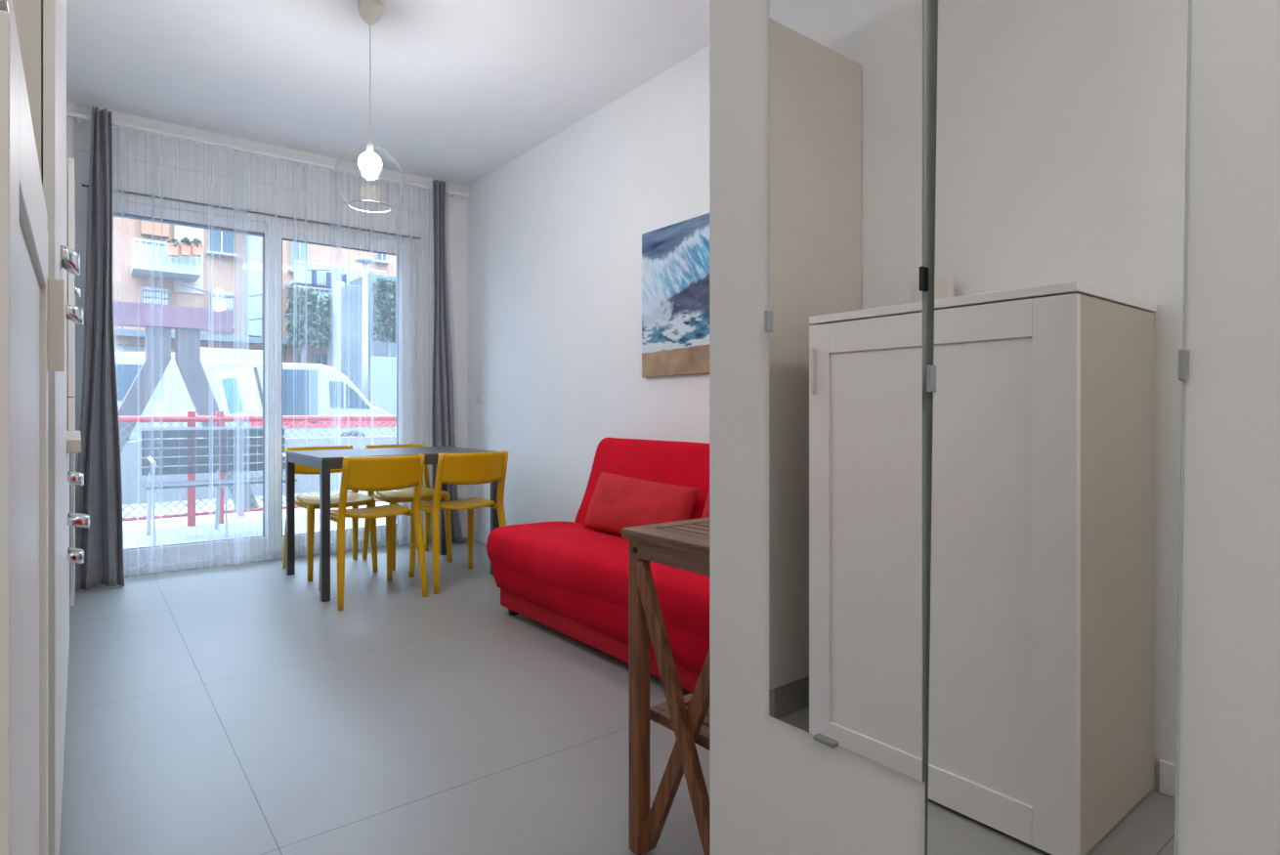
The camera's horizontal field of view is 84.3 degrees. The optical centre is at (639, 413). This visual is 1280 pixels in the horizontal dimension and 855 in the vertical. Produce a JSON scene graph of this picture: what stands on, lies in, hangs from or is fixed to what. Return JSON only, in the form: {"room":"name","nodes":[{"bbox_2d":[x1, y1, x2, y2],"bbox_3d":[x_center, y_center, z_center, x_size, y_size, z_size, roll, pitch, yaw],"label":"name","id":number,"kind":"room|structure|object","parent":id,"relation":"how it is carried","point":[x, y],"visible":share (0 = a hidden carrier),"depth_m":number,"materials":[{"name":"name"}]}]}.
{"room":"living room","nodes":[
{"label":"living room","id":0,"kind":"room"},
{"bbox_2d":[66,101,468,531],"bbox_3d":[-2.620,-0.405,4.788,2.960,2.770,0.320,0,0,-38],"label":"wall","id":1,"kind":"structure","parent":0,"point":[133,176],"depth_m":4.79,"materials":[{"name":"paint"}]},
{"bbox_2d":[77,148,423,213],"bbox_3d":[-2.444,-1.523,4.720,2.050,0.006,0.006,0,0,-38],"label":"trim","id":2,"kind":"structure","parent":1,"relation":"attached to","point":[77,149],"depth_m":4.61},
{"bbox_2d":[85,187,416,576],"bbox_3d":[-2.565,-0.140,4.872,2.010,2.360,0.457,0,0,-38],"label":"window","id":3,"kind":"structure","parent":1,"relation":"in","point":[269,545],"depth_m":4.73,"materials":[{"name":"glass"},{"name":"white plastic"}]},
{"bbox_2d":[113,213,262,237],"bbox_3d":[-2.542,-1.265,4.875,1.810,0.110,0.040,0,0,-38],"label":"shutter","id":4,"kind":"object","parent":3,"relation":"attached to","point":[114,215],"depth_m":4.55,"materials":[{"name":"grey"}]},
{"bbox_2d":[82,184,421,239],"bbox_3d":[-2.444,-1.321,4.720,2.010,0.010,0.005,0,0,-38],"label":"trim","id":5,"kind":"structure","parent":1,"relation":"attached to","point":[82,185],"depth_m":4.64,"materials":[{"name":"grey"}]},
{"bbox_2d":[66,110,469,201],"bbox_3d":[-2.312,-1.685,4.749,2.443,0.060,0.123,0,0,-38],"label":"rail","id":6,"kind":"object","parent":1,"relation":"attached to","point":[79,117],"visible":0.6,"depth_m":4.56,"materials":[{"name":"white plastic"}]},
{"bbox_2d":[74,106,124,592],"bbox_3d":[-3.054,-0.379,3.966,0.254,2.711,0.180,0,0,-38],"label":"curtain","id":7,"kind":"object","parent":6,"relation":"hanging from","point":[100,497],"visible":0.92,"depth_m":4.01,"materials":[{"name":"grey fabric"}]},
{"bbox_2d":[112,127,257,576],"bbox_3d":[-2.723,-0.353,4.399,0.940,2.640,0.028,0,0,-38],"label":"sheer curtain","id":8,"kind":"object","parent":6,"relation":"hanging from","point":[237,553],"visible":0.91,"depth_m":4.51,"materials":[{"name":"white fabric"}]},
{"bbox_2d":[337,171,401,552],"bbox_3d":[-1.949,-0.353,5.012,1.011,2.640,0.028,0,0,-38],"label":"sheer curtain","id":9,"kind":"object","parent":6,"relation":"hanging from","point":[338,173],"visible":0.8,"depth_m":4.90,"materials":[{"name":"white fabric"}]},
{"bbox_2d":[431,178,463,543],"bbox_3d":[-1.445,-0.379,5.300,0.224,2.710,0.105,0,0,-38],"label":"curtain","id":10,"kind":"object","parent":6,"relation":"hanging from","point":[443,408],"visible":0.76,"depth_m":5.29,"materials":[{"name":"grey fabric"}]},
{"bbox_2d":[423,526,467,542],"bbox_3d":[-1.518,0.938,5.449,0.388,0.085,0.012,0,0,-38],"label":"baseboard","id":11,"kind":"structure","parent":1,"relation":"attached to","point":[463,530],"depth_m":5.54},
{"bbox_2d":[59,537,709,854],"bbox_3d":[-0.254,1.055,1.802,3.360,0.150,7.940,0,0,-38],"label":"floor","id":12,"kind":"structure","parent":0,"point":[232,708],"depth_m":2.24,"materials":[{"name":"tile"}]},
{"bbox_2d":[0,0,64,854],"bbox_3d":[-0.820,0.348,0.579,0.533,1.264,0.718,0,0,-38],"label":"cabinet","id":13,"kind":"object","parent":12,"relation":"on","point":[31,303],"visible":1,"depth_m":0.64,"materials":[{"name":"white wood"}]},
{"bbox_2d":[12,0,83,854],"bbox_3d":[-1.518,-0.135,1.475,0.565,2.230,1.203,0,0,-38],"label":"tall cabinet","id":14,"kind":"object","parent":12,"relation":"on","point":[41,24],"visible":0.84,"depth_m":1.15,"materials":[{"name":"white wood"}]},
{"bbox_2d":[65,157,81,605],"bbox_3d":[-2.961,-0.090,3.293,0.561,2.140,0.600,0,0,-38],"label":"tall cabinet","id":15,"kind":"object","parent":12,"relation":"on","point":[71,290],"visible":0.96,"depth_m":3.21,"materials":[{"name":"white wood"}]},
{"bbox_2d":[69,453,77,603],"bbox_3d":[-2.574,0.550,2.809,0.565,0.860,0.594,0,0,-38],"label":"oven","id":16,"kind":"object","parent":12,"relation":"on","point":[70,484],"visible":0.15,"depth_m":2.89,"materials":[{"name":"white metal"}]},
{"bbox_2d":[66,453,89,690],"bbox_3d":[-2.133,0.550,2.266,0.583,0.860,0.798,0,0,-38],"label":"base cabinet","id":17,"kind":"object","parent":12,"relation":"on","point":[74,555],"visible":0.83,"depth_m":2.31,"materials":[{"name":"white wood"}]},
{"bbox_2d":[66,430,81,453],"bbox_3d":[-2.329,0.098,2.494,0.559,0.040,1.398,0,0,-38],"label":"countertop","id":18,"kind":"structure","parent":17,"relation":"on","point":[73,438],"depth_m":2.12,"materials":[{"name":"laminate"}]},
{"bbox_2d":[282,445,378,581],"bbox_3d":[-1.944,0.599,4.450,0.461,0.767,0.542,0,0,-40],"label":"dining chair","id":19,"kind":"object","parent":12,"relation":"on","point":[355,499],"visible":0.62,"depth_m":4.37,"materials":[{"name":"yellow plastic"}]},
{"bbox_2d":[318,453,427,610],"bbox_3d":[-1.454,0.599,3.823,0.461,0.767,0.542,0,0,-38],"label":"dining chair","id":20,"kind":"object","parent":12,"relation":"on","point":[394,472],"visible":0.94,"depth_m":3.66,"materials":[{"name":"yellow plastic"}]},
{"bbox_2d":[286,446,499,601],"bbox_3d":[-1.507,0.605,4.305,1.015,0.750,0.820,0,0,-38],"label":"dining table","id":21,"kind":"object","parent":12,"relation":"on","point":[324,460],"visible":0.8,"depth_m":4.11,"materials":[{"name":"black metal"}]},
{"bbox_2d":[362,443,452,570],"bbox_3d":[-1.558,0.599,4.744,0.461,0.767,0.542,0,0,-38],"label":"dining chair","id":22,"kind":"object","parent":12,"relation":"on","point":[427,493],"visible":0.59,"depth_m":4.69,"materials":[{"name":"yellow plastic"}]},
{"bbox_2d":[409,450,509,594],"bbox_3d":[-1.067,0.599,4.155,0.461,0.767,0.542,0,0,-37],"label":"dining chair","id":23,"kind":"object","parent":12,"relation":"on","point":[465,468],"visible":0.94,"depth_m":3.98,"materials":[{"name":"yellow plastic"}]},
{"bbox_2d":[486,437,709,692],"bbox_3d":[0.140,0.555,2.946,0.795,0.850,1.920,0,0,-38],"label":"sofa","id":24,"kind":"object","parent":12,"relation":"on","point":[571,578],"visible":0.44,"depth_m":2.99,"materials":[{"name":"red fabric"}]},
{"bbox_2d":[486,520,709,638],"bbox_3d":[0.052,0.663,2.877,0.562,0.231,1.915,0,0,-38],"label":"seat cushion","id":25,"kind":"object","parent":24,"relation":"on","point":[585,570],"depth_m":2.84,"materials":[{"name":"red fabric"}]},
{"bbox_2d":[583,470,699,535],"bbox_3d":[-0.009,0.438,3.240,0.187,0.309,0.652,0,0,-43],"label":"cushion","id":26,"kind":"object","parent":24,"relation":"on","point":[618,502],"visible":0.76,"depth_m":3.17,"materials":[{"name":"red fabric"}]},
{"bbox_2d":[701,490,709,517],"bbox_3d":[0.424,0.425,2.709,0.179,0.311,0.577,0,0,-32],"label":"cushion","id":27,"kind":"object","parent":24,"relation":"on","point":[705,514],"visible":0.02,"depth_m":2.87,"materials":[{"name":"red fabric"}]},
{"bbox_2d":[621,516,709,854],"bbox_3d":[0.271,0.619,1.618,0.526,0.722,0.349,0,0,-38],"label":"folding side table","id":28,"kind":"object","parent":12,"relation":"on","point":[684,544],"visible":0.18,"depth_m":1.53,"materials":[{"name":"brown wood"}]},
{"bbox_2d":[649,692,709,750],"bbox_3d":[0.279,0.682,1.616,0.416,0.025,0.317,0,0,-38],"label":"shelf","id":29,"kind":"object","parent":28,"relation":"attached to","point":[659,713],"depth_m":1.57,"materials":[{"name":"brown wood"}]},
{"bbox_2d":[66,0,709,186],"bbox_3d":[-0.254,-1.890,1.802,3.360,0.200,7.940,0,0,-38],"label":"ceiling","id":30,"kind":"structure","parent":0,"point":[460,90],"depth_m":3.62,"materials":[{"name":"paint"}]},
{"bbox_2d":[334,0,405,213],"bbox_3d":[-1.179,-1.345,3.091,0.292,0.889,0.292,0,0,-38],"label":"pendant lamp","id":31,"kind":"object","parent":30,"relation":"hanging from","point":[370,11],"visible":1,"depth_m":3.06,"materials":[{"name":"white glass"}]},
{"bbox_2d":[366,143,373,152],"bbox_3d":[-1.179,-1.149,3.091,0.028,0.055,0.028,0,0,-38],"label":"socket","id":32,"kind":"object","parent":31,"relation":"attached to","point":[369,148],"depth_m":3.08,"materials":[{"name":"beige plastic"}]},
{"bbox_2d":[468,44,709,533],"bbox_3d":[0.985,-0.405,2.783,0.200,2.770,7.940,0,0,-38],"label":"wall","id":33,"kind":"structure","parent":0,"point":[555,246],"depth_m":4.36,"materials":[{"name":"paint"}]},
{"bbox_2d":[466,526,489,544],"bbox_3d":[0.013,0.938,3.838,0.012,0.085,4.440,0,0,-38],"label":"baseboard","id":34,"kind":"structure","parent":33,"relation":"attached to","point":[479,535],"depth_m":5.38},
{"bbox_2d":[474,370,480,381],"bbox_3d":[-1.241,-0.290,5.421,0.012,0.080,0.080,0,0,-38],"label":"light switch","id":35,"kind":"object","parent":33,"relation":"attached to","point":[478,372],"visible":1,"depth_m":5.41,"materials":[{"name":"white plastic"}]},
{"bbox_2d":[474,392,480,402],"bbox_3d":[-1.241,-0.120,5.421,0.012,0.080,0.080,0,0,-38],"label":"light switch","id":36,"kind":"object","parent":33,"relation":"attached to","point":[478,395],"visible":1,"depth_m":5.41,"materials":[{"name":"white plastic"}]},
{"bbox_2d":[641,213,709,377],"bbox_3d":[0.387,-0.580,3.356,0.024,0.770,1.180,0,0,-38],"label":"print","id":37,"kind":"object","parent":33,"relation":"attached to","point":[675,257],"visible":0.48,"depth_m":3.58},
{"bbox_2d":[709,0,1279,854],"bbox_3d":[1.105,-0.405,0.019,0.100,2.770,3.057,0,0,-38],"label":"wall partition","id":38,"kind":"structure","parent":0,"point":[775,789],"depth_m":0.67,"materials":[{"name":"paint"}]},
{"bbox_2d":[764,0,928,782],"bbox_3d":[0.274,-0.163,0.979,0.014,1.254,0.260,0,0,-38],"label":"wall mirror","id":39,"kind":"object","parent":38,"relation":"attached to","point":[844,320],"visible":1,"depth_m":0.97,"materials":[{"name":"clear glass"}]},
{"bbox_2d":[926,0,1192,854],"bbox_3d":[0.436,0.007,0.769,0.016,1.350,0.258,0,1,-38],"label":"wall mirror","id":40,"kind":"object","parent":38,"relation":"attached to","point":[1059,371],"visible":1,"depth_m":0.75,"materials":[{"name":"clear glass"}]},
{"label":"outside","id":41,"kind":"structure","parent":0,"visible":0},
{"bbox_2d":[306,268,343,271],"bbox_3d":[-8.637,-3.933,19.439,0.965,0.120,0.030,0,0,-38],"label":"clothesline","id":42,"kind":"object","parent":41,"point":[307,269],"visible":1,"depth_m":19.38,"materials":[{"name":"white"}]},
{"bbox_2d":[311,270,316,285],"bbox_3d":[-8.867,-3.682,19.256,0.144,0.409,0.062,0,0,-32],"label":"garment","id":43,"kind":"object","parent":42,"relation":"hanging from","point":[314,273],"visible":1,"depth_m":19.24,"materials":[{"name":"blue fabric"}]},
{"bbox_2d":[318,271,324,285],"bbox_3d":[-8.715,-3.698,19.377,0.142,0.376,0.069,0,0,-38],"label":"garment","id":44,"kind":"object","parent":42,"relation":"hanging from","point":[320,274],"visible":1,"depth_m":19.36,"materials":[{"name":"grey fabric"}]},
{"bbox_2d":[326,271,332,289],"bbox_3d":[-8.564,-3.662,19.496,0.146,0.449,0.069,0,0,-38],"label":"garment","id":45,"kind":"object","parent":42,"relation":"hanging from","point":[328,275],"visible":1,"depth_m":19.48,"materials":[{"name":"blue fabric"}]},
{"bbox_2d":[334,272,337,283],"bbox_3d":[-8.414,-3.692,19.615,0.059,0.389,0.143,0,0,43],"label":"garment","id":46,"kind":"object","parent":42,"relation":"hanging from","point":[335,274],"visible":0.49,"depth_m":19.57,"materials":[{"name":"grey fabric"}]},
{"bbox_2d":[341,273,346,284],"bbox_3d":[-8.262,-3.703,19.735,0.143,0.367,0.067,0,0,-38],"label":"garment","id":47,"kind":"object","parent":42,"relation":"hanging from","point":[343,277],"visible":0.61,"depth_m":19.75,"materials":[{"name":"blue fabric"}]},
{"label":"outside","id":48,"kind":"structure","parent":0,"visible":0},
{"bbox_2d":[181,283,293,297],"bbox_3d":[-8.969,-2.789,15.858,2.206,0.390,0.036,0,0,-38],"label":"overhead cable","id":49,"kind":"object","parent":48,"point":[182,283],"visible":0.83,"depth_m":15.66,"materials":[{"name":"white"}]},
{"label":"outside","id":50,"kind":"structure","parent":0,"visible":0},
{"bbox_2d":[232,312,293,321],"bbox_3d":[-9.197,-2.131,15.168,3.243,0.324,0.036,0,0,-38],"label":"overhead cable","id":51,"kind":"object","parent":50,"point":[291,313],"visible":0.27,"depth_m":15.65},
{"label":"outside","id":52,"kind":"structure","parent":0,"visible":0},
{"bbox_2d":[122,490,377,517],"bbox_3d":[-13.337,1.080,32.938,140.000,0.120,51.800,0,0,-38],"label":"street","id":53,"kind":"structure","parent":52,"point":[200,503],"depth_m":7.73,"materials":[{"name":"asphalt"}]},
{"bbox_2d":[112,300,258,509],"bbox_3d":[-4.756,-0.023,7.076,1.669,2.087,0.240,0,0,-38],"label":"stand","id":54,"kind":"object","parent":53,"relation":"on","point":[158,320],"visible":0.55,"depth_m":7.03,"materials":[{"name":"grey painted steel"},{"name":"purple painted steel"}]},
{"bbox_2d":[114,347,262,441],"bbox_3d":[-9.328,-0.112,13.909,3.558,2.263,2.210,0,0,-38],"label":"box truck","id":55,"kind":"object","parent":53,"relation":"on","point":[128,364],"visible":0.09,"depth_m":12.85,"materials":[{"name":"white metal"}]},
{"bbox_2d":[112,216,396,367],"bbox_3d":[-13.845,-3.362,21.501,33.000,8.764,9.100,0,0,-38],"label":"apartment building","id":56,"kind":"structure","parent":53,"relation":"on","point":[144,272],"depth_m":18.96,"materials":[{"name":"pink paint"}]},
{"bbox_2d":[140,220,169,238],"bbox_3d":[-12.366,-4.909,18.041,0.581,0.778,0.240,0,0,-38],"label":"roller blind","id":57,"kind":"object","parent":56,"relation":"hanging from","point":[149,230],"depth_m":17.96,"materials":[{"name":"orange fabric"}]},
{"bbox_2d":[142,287,168,305],"bbox_3d":[-12.358,-2.939,18.047,0.519,0.502,0.040,0,0,-38],"label":"grille","id":58,"kind":"object","parent":56,"relation":"attached to","point":[151,296],"depth_m":18.02,"materials":[{"name":"white metal"}]},
{"bbox_2d":[211,290,232,310],"bbox_3d":[-11.205,-2.810,18.961,0.504,0.923,0.040,0,0,-38],"label":"grille","id":59,"kind":"object","parent":56,"relation":"attached to","point":[221,300],"depth_m":18.94,"materials":[{"name":"white metal"}]},
{"bbox_2d":[120,435,396,504],"bbox_3d":[-4.972,0.700,8.691,15.000,0.760,0.200,0,0,-38],"label":"wall","id":60,"kind":"structure","parent":53,"relation":"on","point":[300,443],"depth_m":8.38,"materials":[{"name":"light grey concrete"}]},
{"bbox_2d":[153,360,396,439],"bbox_3d":[-6.453,0.079,12.666,3.634,1.862,1.930,0,0,-38],"label":"delivery van","id":61,"kind":"object","parent":53,"relation":"on","point":[308,389],"visible":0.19,"depth_m":12.02,"materials":[{"name":"white metal"}]},
{"bbox_2d":[284,284,322,363],"bbox_3d":[-8.160,-1.016,17.129,0.746,4.073,1.008,0,0,-38],"label":"shrub","id":62,"kind":"object","parent":53,"relation":"on","point":[303,331],"visible":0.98,"depth_m":16.93,"materials":[{"name":"green plant"}]},
{"bbox_2d":[316,293,332,366],"bbox_3d":[-8.166,-1.052,18.549,0.604,4.145,0.990,0,0,-38],"label":"shrub","id":63,"kind":"object","parent":53,"relation":"on","point":[324,304],"visible":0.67,"depth_m":18.30,"materials":[{"name":"green plant"}]},
{"bbox_2d":[332,281,344,369],"bbox_3d":[-7.417,-1.095,17.407,0.159,4.229,0.500,0,0,-38],"label":"pillar","id":64,"kind":"structure","parent":53,"relation":"on","point":[334,285],"depth_m":17.39,"materials":[{"name":"stone"}]},
{"bbox_2d":[341,284,362,392],"bbox_3d":[-6.756,-0.977,16.592,0.404,3.994,0.400,0,0,-38],"label":"wall","id":65,"kind":"structure","parent":53,"relation":"on","point":[351,295],"depth_m":16.44,"materials":[{"name":"concrete"}]},
{"bbox_2d":[354,255,375,400],"bbox_3d":[-6.068,-1.227,15.606,0.440,4.494,0.440,0,0,-38],"label":"lamp post","id":66,"kind":"object","parent":53,"relation":"on","point":[364,260],"visible":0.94,"depth_m":15.56,"materials":[{"name":"grey metal"}]},
{"bbox_2d":[349,273,396,403],"bbox_3d":[-6.651,-1.332,19.992,2.558,4.705,1.600,0,0,-38],"label":"building","id":67,"kind":"structure","parent":53,"relation":"on","point":[377,348],"depth_m":18.66,"materials":[{"name":"concrete"}]},
{"bbox_2d":[370,275,396,357],"bbox_3d":[-6.350,-1.233,17.801,0.826,4.507,0.674,0,0,-38],"label":"shrub","id":68,"kind":"object","parent":53,"relation":"on","point":[384,290],"visible":0.8,"depth_m":17.66,"materials":[{"name":"green plant"}]},
{"bbox_2d":[370,356,396,415],"bbox_3d":[-5.322,-0.094,15.399,1.040,2.227,0.150,0,0,-38],"label":"fence","id":69,"kind":"object","parent":53,"relation":"on","point":[383,370],"visible":0.26,"depth_m":15.18,"materials":[{"name":"white"}]},
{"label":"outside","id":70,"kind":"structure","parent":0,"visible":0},
{"bbox_2d":[122,501,389,549],"bbox_3d":[-2.699,1.050,6.627,28.000,0.100,2.660,0,0,-38],"label":"sidewalk","id":71,"kind":"structure","parent":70,"point":[168,531],"depth_m":6.21,"materials":[{"name":"concrete"}]},
{"bbox_2d":[137,426,297,545],"bbox_3d":[-3.485,0.560,5.889,1.100,0.889,0.570,0,0,-38],"label":"garden bench","id":72,"kind":"object","parent":71,"relation":"on","point":[149,433],"visible":0.78,"depth_m":5.94,"materials":[{"name":"grey metal"}]},
{"bbox_2d":[214,366,262,516],"bbox_3d":[-3.846,0.284,6.818,0.436,1.472,0.075,0,0,-38],"label":"notice board","id":73,"kind":"object","parent":71,"relation":"on","point":[250,394],"visible":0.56,"depth_m":6.80,"materials":[{"name":"grey metal"}]},
{"bbox_2d":[118,411,396,526],"bbox_3d":[-3.110,0.490,6.985,6.200,1.020,0.068,0,0,-38],"label":"fence","id":74,"kind":"object","parent":71,"relation":"on","point":[191,418],"visible":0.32,"depth_m":6.41,"materials":[{"name":"red metal"}]},
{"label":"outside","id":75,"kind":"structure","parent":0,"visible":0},
{"bbox_2d":[166,238,180,256],"bbox_3d":[-11.324,-4.038,17.180,0.328,0.424,0.362,0,0,-7],"label":"potted plant","id":76,"kind":"object","parent":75,"point":[173,246],"visible":1,"depth_m":17.08,"materials":[{"name":"green plant"}]},
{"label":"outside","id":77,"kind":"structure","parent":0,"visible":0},
{"bbox_2d":[178,237,192,256],"bbox_3d":[-11.130,-4.085,17.338,0.308,0.445,0.400,0,0,-17],"label":"potted plant","id":78,"kind":"object","parent":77,"point":[186,246],"visible":1,"depth_m":17.24,"materials":[{"name":"green plant"}]},
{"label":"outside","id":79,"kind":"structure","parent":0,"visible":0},
{"bbox_2d":[190,238,203,256],"bbox_3d":[-10.948,-4.121,17.474,0.382,0.451,0.312,0,0,17],"label":"potted plant","id":80,"kind":"object","parent":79,"point":[196,246],"visible":1,"depth_m":17.38,"materials":[{"name":"green plant"}]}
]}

